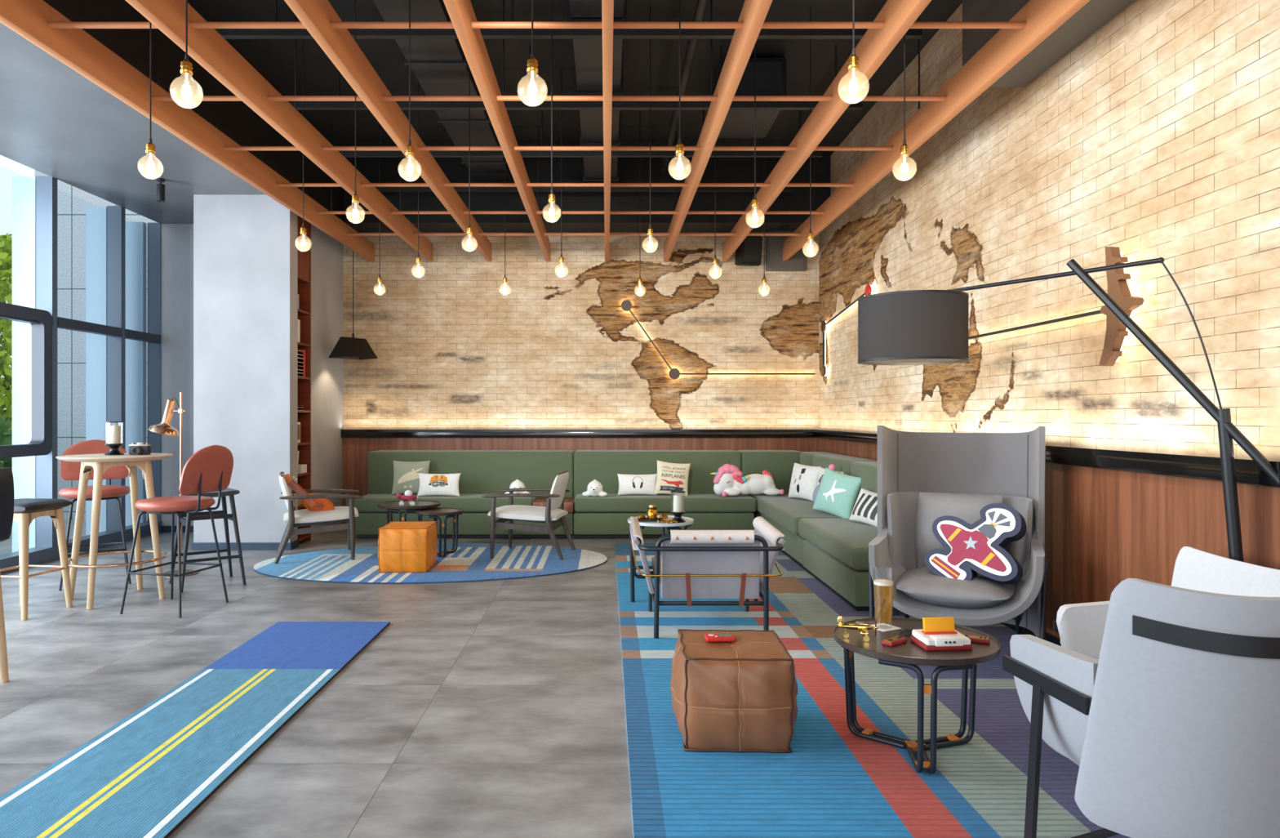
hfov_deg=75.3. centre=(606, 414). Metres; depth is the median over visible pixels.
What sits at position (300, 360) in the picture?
book
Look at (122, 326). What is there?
window
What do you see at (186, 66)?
socket
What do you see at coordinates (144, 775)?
runner rug
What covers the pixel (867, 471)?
cushion
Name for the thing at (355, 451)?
wainscot
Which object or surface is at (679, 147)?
socket
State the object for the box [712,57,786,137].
air conditioner
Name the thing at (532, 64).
socket
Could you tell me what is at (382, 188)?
support rail
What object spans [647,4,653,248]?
pendant bulb
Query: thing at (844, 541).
seat cushion
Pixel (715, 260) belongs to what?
socket
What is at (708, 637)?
game
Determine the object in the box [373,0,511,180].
air duct
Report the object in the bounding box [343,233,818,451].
wall
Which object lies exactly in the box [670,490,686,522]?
candle holder
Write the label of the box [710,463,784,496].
toy
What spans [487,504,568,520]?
seat cushion
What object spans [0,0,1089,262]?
lattice
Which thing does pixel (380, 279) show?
socket
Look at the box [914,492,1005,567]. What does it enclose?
cushion
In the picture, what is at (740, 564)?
armchair
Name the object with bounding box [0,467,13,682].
bar stool
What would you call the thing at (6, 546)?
ground
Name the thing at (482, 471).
cushion
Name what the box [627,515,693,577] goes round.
side table
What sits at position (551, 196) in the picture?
socket
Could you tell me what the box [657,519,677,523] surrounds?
nugget
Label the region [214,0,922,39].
support rail
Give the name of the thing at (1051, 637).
baseboard
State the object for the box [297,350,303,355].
book
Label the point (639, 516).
jar
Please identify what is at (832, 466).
plush toy
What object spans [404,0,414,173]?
pendant bulb
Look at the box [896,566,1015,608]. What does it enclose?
seat cushion
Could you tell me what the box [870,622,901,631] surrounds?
coaster
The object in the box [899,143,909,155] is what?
socket
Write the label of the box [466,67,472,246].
pendant bulb
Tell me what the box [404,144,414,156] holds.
socket
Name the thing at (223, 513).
bar stool
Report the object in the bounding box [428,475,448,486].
print
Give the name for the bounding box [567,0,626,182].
air duct
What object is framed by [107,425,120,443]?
candle
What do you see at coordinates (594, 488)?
plush toy
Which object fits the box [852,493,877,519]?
print
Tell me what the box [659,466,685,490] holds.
print
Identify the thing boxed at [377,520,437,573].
pouf
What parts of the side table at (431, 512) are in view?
leg, leg, leg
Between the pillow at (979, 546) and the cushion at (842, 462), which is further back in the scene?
the cushion at (842, 462)
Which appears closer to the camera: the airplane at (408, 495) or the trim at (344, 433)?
the airplane at (408, 495)
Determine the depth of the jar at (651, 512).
6.52 m
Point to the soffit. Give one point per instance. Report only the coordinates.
(56, 122)
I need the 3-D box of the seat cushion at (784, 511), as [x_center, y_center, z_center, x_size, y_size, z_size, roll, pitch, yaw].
[1.893,0.942,8.090,0.615,0.153,2.180,0,0,0]
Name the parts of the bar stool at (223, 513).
leg, leg, seat, leg, leg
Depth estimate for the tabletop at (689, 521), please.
6.42 m
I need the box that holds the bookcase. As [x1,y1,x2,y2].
[297,215,311,541]
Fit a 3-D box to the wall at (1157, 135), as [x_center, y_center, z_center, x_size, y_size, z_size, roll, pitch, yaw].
[2.575,-0.825,3.375,0.150,4.250,12.750,0,0,0]
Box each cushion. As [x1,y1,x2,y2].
[283,506,358,523]
[353,493,536,511]
[368,449,574,497]
[391,460,430,494]
[417,472,461,496]
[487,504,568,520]
[573,449,741,497]
[573,493,756,511]
[617,473,657,494]
[653,460,690,495]
[737,449,801,495]
[750,493,842,534]
[788,462,820,501]
[798,518,877,569]
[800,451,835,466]
[812,453,877,475]
[813,466,861,518]
[817,466,843,485]
[848,487,877,526]
[850,461,877,502]
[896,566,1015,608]
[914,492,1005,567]
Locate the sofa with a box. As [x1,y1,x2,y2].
[353,449,877,610]
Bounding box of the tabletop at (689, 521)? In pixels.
[627,515,693,526]
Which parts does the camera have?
plate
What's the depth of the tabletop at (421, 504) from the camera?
7.82 m
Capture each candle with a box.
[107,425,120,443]
[673,494,683,511]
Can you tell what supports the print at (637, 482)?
attached to the cushion at (628, 484)
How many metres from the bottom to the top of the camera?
0.087 m
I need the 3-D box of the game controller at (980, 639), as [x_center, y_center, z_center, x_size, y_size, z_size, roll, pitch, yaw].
[1.395,0.848,3.140,0.105,0.020,0.044,0,0,24]
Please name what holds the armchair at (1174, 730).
on the rug at (834, 781)
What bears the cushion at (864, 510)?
on the sofa
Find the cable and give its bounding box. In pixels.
[898,629,912,635]
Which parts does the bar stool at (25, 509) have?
leg, leg, seat, leg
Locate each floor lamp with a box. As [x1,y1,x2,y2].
[147,391,198,576]
[857,257,1279,561]
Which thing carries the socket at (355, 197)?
attached to the pendant bulb at (355, 197)
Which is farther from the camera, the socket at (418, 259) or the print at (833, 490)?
the print at (833, 490)
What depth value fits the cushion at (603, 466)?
9.20 m
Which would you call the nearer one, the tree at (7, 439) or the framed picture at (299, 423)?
the framed picture at (299, 423)
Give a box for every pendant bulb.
[145,22,155,172]
[180,0,192,98]
[300,39,306,246]
[351,0,359,217]
[377,123,382,291]
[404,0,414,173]
[415,80,421,273]
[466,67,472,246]
[502,157,506,291]
[526,0,537,97]
[548,0,555,217]
[559,66,564,273]
[637,275,642,293]
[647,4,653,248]
[675,0,684,172]
[712,66,717,275]
[751,42,758,222]
[761,137,766,292]
[807,6,813,252]
[847,0,859,93]
[899,34,909,173]
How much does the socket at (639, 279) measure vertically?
0.052 m
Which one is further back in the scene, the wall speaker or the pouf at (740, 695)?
the wall speaker
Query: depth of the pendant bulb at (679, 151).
4.02 m
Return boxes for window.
[0,175,161,573]
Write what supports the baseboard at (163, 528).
attached to the wall at (176, 239)
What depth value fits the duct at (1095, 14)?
4.48 m
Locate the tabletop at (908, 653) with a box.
[833,617,1000,666]
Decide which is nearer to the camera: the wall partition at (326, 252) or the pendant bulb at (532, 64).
the pendant bulb at (532, 64)
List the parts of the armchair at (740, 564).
leg, seat frame, brass rod, arm frame, frame, leg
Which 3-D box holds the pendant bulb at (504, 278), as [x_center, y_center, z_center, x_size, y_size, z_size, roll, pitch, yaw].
[-0.972,-2.030,7.923,0.112,1.765,0.112,0,0,0]
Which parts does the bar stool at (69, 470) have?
leg, seat, backrest, leg, leg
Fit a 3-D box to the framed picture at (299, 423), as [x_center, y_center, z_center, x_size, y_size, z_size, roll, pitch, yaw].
[-3.108,0.174,8.305,0.022,0.210,0.170,0,0,0]
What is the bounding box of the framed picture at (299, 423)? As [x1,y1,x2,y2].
[297,422,300,442]
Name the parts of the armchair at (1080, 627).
frame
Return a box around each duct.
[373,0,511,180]
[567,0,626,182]
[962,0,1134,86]
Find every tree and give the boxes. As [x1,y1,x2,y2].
[0,231,12,467]
[0,413,12,470]
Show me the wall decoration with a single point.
(1118, 290)
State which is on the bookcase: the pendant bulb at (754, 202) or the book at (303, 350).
the book at (303, 350)
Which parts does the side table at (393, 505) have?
leg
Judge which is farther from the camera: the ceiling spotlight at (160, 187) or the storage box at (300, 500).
the storage box at (300, 500)
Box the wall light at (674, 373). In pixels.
[621,284,1102,378]
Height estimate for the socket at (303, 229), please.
0.052 m
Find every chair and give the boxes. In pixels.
[274,471,363,563]
[481,470,575,559]
[867,425,1048,639]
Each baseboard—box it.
[160,525,193,532]
[191,539,298,550]
[1000,622,1061,645]
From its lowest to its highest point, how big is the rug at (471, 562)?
0.010 m
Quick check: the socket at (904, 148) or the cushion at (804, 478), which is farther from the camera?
the cushion at (804, 478)
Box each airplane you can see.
[396,489,418,505]
[837,615,878,641]
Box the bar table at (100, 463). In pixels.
[55,453,173,608]
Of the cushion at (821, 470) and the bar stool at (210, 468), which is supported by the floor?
the bar stool at (210, 468)
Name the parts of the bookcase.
panel, shelf, shelf, shelf, shelf, shelf, shelf, shelf, shelf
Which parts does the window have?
sash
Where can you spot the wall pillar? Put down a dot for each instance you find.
(246, 246)
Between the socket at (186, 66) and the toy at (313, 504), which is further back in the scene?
the toy at (313, 504)
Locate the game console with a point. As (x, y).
(937, 633)
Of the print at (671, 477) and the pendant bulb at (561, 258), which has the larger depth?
the print at (671, 477)
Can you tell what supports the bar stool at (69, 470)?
on the floor
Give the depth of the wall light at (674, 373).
9.28 m
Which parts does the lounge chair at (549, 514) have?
leg, leg, armrest, seat frame, armrest, leg, backrest, leg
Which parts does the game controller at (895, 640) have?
plate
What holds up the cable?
on the side table at (908, 654)
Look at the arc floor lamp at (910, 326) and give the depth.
3.75 m
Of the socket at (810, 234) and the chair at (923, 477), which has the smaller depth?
the chair at (923, 477)
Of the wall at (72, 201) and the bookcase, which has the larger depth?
the wall at (72, 201)
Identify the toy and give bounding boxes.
[284,473,334,511]
[504,479,529,493]
[582,479,607,496]
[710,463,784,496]
[812,463,835,502]
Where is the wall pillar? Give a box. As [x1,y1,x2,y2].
[193,194,297,542]
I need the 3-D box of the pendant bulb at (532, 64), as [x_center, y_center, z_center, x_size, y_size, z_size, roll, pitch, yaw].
[-0.274,-2.026,3.058,0.112,1.765,0.112,0,0,0]
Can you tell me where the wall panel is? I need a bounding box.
[765,230,807,271]
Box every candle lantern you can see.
[103,421,124,454]
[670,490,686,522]
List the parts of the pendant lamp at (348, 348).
cord, lamp shade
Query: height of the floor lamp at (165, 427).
1.487 m
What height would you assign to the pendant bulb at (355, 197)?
1.765 m
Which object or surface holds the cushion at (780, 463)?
on the sofa
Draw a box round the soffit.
[0,22,265,223]
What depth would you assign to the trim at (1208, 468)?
3.70 m
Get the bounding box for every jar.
[637,514,645,519]
[647,504,657,519]
[659,513,667,518]
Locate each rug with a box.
[0,621,390,837]
[253,542,607,583]
[614,542,1130,837]
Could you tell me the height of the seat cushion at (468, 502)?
0.148 m
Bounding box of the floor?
[0,528,671,837]
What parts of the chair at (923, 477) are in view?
leg, leg, leg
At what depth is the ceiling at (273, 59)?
6.81 m
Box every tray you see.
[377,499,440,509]
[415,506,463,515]
[637,517,662,521]
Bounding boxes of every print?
[397,467,422,488]
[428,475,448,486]
[632,476,643,488]
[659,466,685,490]
[675,536,749,539]
[794,468,805,492]
[822,479,845,502]
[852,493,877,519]
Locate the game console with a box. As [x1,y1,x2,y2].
[910,617,972,650]
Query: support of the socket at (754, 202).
attached to the pendant bulb at (754, 202)
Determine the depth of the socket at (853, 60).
3.04 m
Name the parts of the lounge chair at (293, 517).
leg, leg, backrest, armrest, seat frame, armrest, leg, leg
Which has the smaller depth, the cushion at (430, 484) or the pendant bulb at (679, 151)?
the pendant bulb at (679, 151)
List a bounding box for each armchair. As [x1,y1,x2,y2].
[629,515,785,638]
[1002,577,1279,837]
[1053,546,1279,660]
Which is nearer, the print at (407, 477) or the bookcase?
the bookcase
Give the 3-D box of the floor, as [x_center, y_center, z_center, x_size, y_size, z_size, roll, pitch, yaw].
[-1.200,1.350,3.400,7.500,0.100,12.800,0,0,0]
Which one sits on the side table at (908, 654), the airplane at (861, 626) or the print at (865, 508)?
the airplane at (861, 626)
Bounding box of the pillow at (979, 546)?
[924,502,1026,583]
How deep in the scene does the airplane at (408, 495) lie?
7.83 m
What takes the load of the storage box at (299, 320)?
on the bookcase
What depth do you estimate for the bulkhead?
9.25 m
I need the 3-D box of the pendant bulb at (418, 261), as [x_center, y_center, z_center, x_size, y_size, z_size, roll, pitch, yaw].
[-1.569,-2.028,6.904,0.112,1.765,0.112,0,0,0]
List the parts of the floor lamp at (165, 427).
lamp shade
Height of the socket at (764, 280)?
0.052 m
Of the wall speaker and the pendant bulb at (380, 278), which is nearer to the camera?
the pendant bulb at (380, 278)
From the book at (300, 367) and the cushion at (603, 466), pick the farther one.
the cushion at (603, 466)
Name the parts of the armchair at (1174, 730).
frame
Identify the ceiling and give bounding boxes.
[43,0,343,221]
[187,0,962,155]
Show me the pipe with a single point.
(701, 5)
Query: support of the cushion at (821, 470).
on the sofa
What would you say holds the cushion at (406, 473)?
on the sofa
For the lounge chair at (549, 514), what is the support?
on the rug at (471, 562)
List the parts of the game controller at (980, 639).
plate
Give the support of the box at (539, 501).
on the sofa
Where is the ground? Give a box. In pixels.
[0,520,85,555]
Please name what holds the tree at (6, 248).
on the ground
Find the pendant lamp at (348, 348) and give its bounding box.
[328,157,377,359]
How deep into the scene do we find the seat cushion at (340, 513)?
7.36 m
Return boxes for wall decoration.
[1098,246,1144,365]
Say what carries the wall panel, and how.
attached to the wall at (454, 349)
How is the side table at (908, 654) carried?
on the rug at (834, 781)
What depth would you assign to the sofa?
8.67 m
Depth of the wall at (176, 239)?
9.22 m
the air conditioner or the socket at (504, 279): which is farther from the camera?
the socket at (504, 279)
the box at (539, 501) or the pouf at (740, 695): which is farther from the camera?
the box at (539, 501)
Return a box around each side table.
[377,499,440,524]
[415,506,463,556]
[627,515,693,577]
[833,617,1000,773]
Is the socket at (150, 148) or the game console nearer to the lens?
the game console
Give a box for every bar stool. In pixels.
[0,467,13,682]
[0,497,72,620]
[58,439,131,590]
[120,444,233,617]
[168,487,246,592]
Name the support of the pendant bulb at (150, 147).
hanging from the ceiling at (273, 59)
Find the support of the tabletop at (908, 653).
on the side table at (908, 654)
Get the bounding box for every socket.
[145,142,155,154]
[180,59,192,76]
[300,226,306,234]
[351,193,359,203]
[377,276,382,282]
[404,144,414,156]
[415,256,421,263]
[466,226,472,234]
[502,276,506,282]
[526,57,537,74]
[548,192,555,202]
[559,256,564,262]
[637,277,642,283]
[647,227,653,235]
[675,142,684,155]
[712,257,717,264]
[751,198,758,208]
[761,277,766,283]
[807,231,813,239]
[847,54,859,71]
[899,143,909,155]
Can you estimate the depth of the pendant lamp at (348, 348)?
9.08 m
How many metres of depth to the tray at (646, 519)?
6.50 m
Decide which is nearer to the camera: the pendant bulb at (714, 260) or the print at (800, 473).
the pendant bulb at (714, 260)
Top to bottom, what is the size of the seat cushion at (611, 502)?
0.148 m
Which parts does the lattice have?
cross rod, cross rod, cross rod, cross rod, cross rod, cross rod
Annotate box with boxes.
[297,319,300,342]
[297,463,306,473]
[297,498,302,505]
[533,497,574,512]
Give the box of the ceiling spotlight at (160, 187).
[156,177,164,201]
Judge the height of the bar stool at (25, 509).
0.738 m
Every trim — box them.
[341,429,813,437]
[813,429,1279,487]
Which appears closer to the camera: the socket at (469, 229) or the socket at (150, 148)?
the socket at (150, 148)
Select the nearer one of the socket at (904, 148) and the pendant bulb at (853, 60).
the pendant bulb at (853, 60)
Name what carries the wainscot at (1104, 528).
attached to the wall at (1157, 135)
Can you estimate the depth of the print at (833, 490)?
7.08 m
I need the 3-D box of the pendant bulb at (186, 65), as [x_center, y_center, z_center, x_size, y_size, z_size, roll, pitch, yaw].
[-1.551,-2.018,3.058,0.112,1.765,0.112,0,0,0]
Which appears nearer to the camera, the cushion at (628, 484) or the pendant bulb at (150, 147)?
the pendant bulb at (150, 147)
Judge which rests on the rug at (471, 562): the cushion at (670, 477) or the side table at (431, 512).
the side table at (431, 512)
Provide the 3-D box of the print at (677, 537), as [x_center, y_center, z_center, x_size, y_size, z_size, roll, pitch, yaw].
[0.605,0.701,4.730,0.424,0.020,0.004,0,0,0]
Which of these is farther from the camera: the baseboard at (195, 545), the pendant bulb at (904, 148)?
the baseboard at (195, 545)
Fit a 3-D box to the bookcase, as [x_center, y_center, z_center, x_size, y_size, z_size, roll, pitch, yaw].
[-3.215,-0.430,8.402,0.290,3.460,0.396,0,0,0]
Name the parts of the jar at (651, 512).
lid, knob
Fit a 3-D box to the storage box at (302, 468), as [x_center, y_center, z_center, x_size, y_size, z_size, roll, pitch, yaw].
[-3.165,0.547,8.460,0.150,0.085,0.160,0,0,0]
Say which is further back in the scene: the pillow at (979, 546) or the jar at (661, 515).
the jar at (661, 515)
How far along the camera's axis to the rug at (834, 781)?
3.15 m
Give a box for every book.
[297,349,305,376]
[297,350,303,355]
[297,357,303,362]
[297,365,303,369]
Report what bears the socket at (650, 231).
attached to the pendant bulb at (650, 231)
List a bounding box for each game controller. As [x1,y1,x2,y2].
[881,635,906,646]
[963,634,990,644]
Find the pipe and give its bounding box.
[659,0,707,177]
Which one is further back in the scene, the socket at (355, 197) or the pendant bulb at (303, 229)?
the pendant bulb at (303, 229)
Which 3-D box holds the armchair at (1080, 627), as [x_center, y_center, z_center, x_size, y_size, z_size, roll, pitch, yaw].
[2.062,0.903,2.985,0.551,0.777,0.813,0,0,0]
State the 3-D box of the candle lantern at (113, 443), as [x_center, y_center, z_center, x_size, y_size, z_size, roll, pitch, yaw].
[-3.525,0.164,5.930,0.128,0.239,0.128,0,0,0]
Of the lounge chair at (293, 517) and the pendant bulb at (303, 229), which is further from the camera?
the lounge chair at (293, 517)
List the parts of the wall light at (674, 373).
rod, rod, rod, rod, rod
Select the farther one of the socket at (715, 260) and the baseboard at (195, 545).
the baseboard at (195, 545)
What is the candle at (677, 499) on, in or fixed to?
on the candle holder at (677, 512)
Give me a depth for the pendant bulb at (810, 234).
5.85 m
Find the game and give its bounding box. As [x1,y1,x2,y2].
[704,633,734,641]
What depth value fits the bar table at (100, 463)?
5.84 m
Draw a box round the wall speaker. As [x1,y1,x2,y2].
[734,235,762,266]
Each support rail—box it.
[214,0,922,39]
[288,44,862,109]
[337,109,822,157]
[375,145,793,191]
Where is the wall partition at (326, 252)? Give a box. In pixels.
[311,223,343,538]
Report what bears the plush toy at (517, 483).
on the sofa
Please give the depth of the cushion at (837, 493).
7.06 m
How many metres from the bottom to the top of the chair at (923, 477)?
1.236 m
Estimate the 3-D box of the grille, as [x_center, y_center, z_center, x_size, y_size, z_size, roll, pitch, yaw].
[1.662,-1.898,9.449,0.220,0.279,0.040,0,0,-20]
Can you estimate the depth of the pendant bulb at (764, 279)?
7.92 m
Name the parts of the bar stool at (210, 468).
leg, leg, seat, leg, rod, backrest, rod, leg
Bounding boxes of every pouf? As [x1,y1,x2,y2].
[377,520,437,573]
[670,628,797,752]
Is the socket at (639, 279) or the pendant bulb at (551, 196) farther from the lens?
the socket at (639, 279)
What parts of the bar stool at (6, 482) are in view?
seat, leg, backrest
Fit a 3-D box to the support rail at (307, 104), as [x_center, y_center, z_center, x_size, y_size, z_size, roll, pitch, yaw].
[-0.300,-2.652,6.500,4.600,0.495,0.090,0,0,0]
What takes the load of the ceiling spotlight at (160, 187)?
attached to the soffit
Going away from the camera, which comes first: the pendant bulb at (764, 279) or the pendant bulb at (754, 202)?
the pendant bulb at (754, 202)
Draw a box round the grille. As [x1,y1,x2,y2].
[742,235,761,262]
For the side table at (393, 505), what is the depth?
7.82 m
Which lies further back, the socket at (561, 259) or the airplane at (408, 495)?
the airplane at (408, 495)
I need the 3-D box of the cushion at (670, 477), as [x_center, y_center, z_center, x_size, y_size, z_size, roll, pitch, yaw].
[0.712,0.687,8.963,0.396,0.398,0.144,0,0,4]
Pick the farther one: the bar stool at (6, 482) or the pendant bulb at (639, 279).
the pendant bulb at (639, 279)
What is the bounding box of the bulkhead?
[343,155,830,232]
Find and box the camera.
[128,442,151,454]
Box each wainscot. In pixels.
[342,437,814,524]
[816,437,1279,638]
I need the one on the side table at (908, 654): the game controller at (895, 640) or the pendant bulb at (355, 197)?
the game controller at (895, 640)
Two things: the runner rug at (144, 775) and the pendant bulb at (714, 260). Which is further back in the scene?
the pendant bulb at (714, 260)
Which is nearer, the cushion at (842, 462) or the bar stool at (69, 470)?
the bar stool at (69, 470)
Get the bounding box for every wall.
[34,169,158,519]
[160,223,193,525]
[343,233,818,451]
[818,0,1279,461]

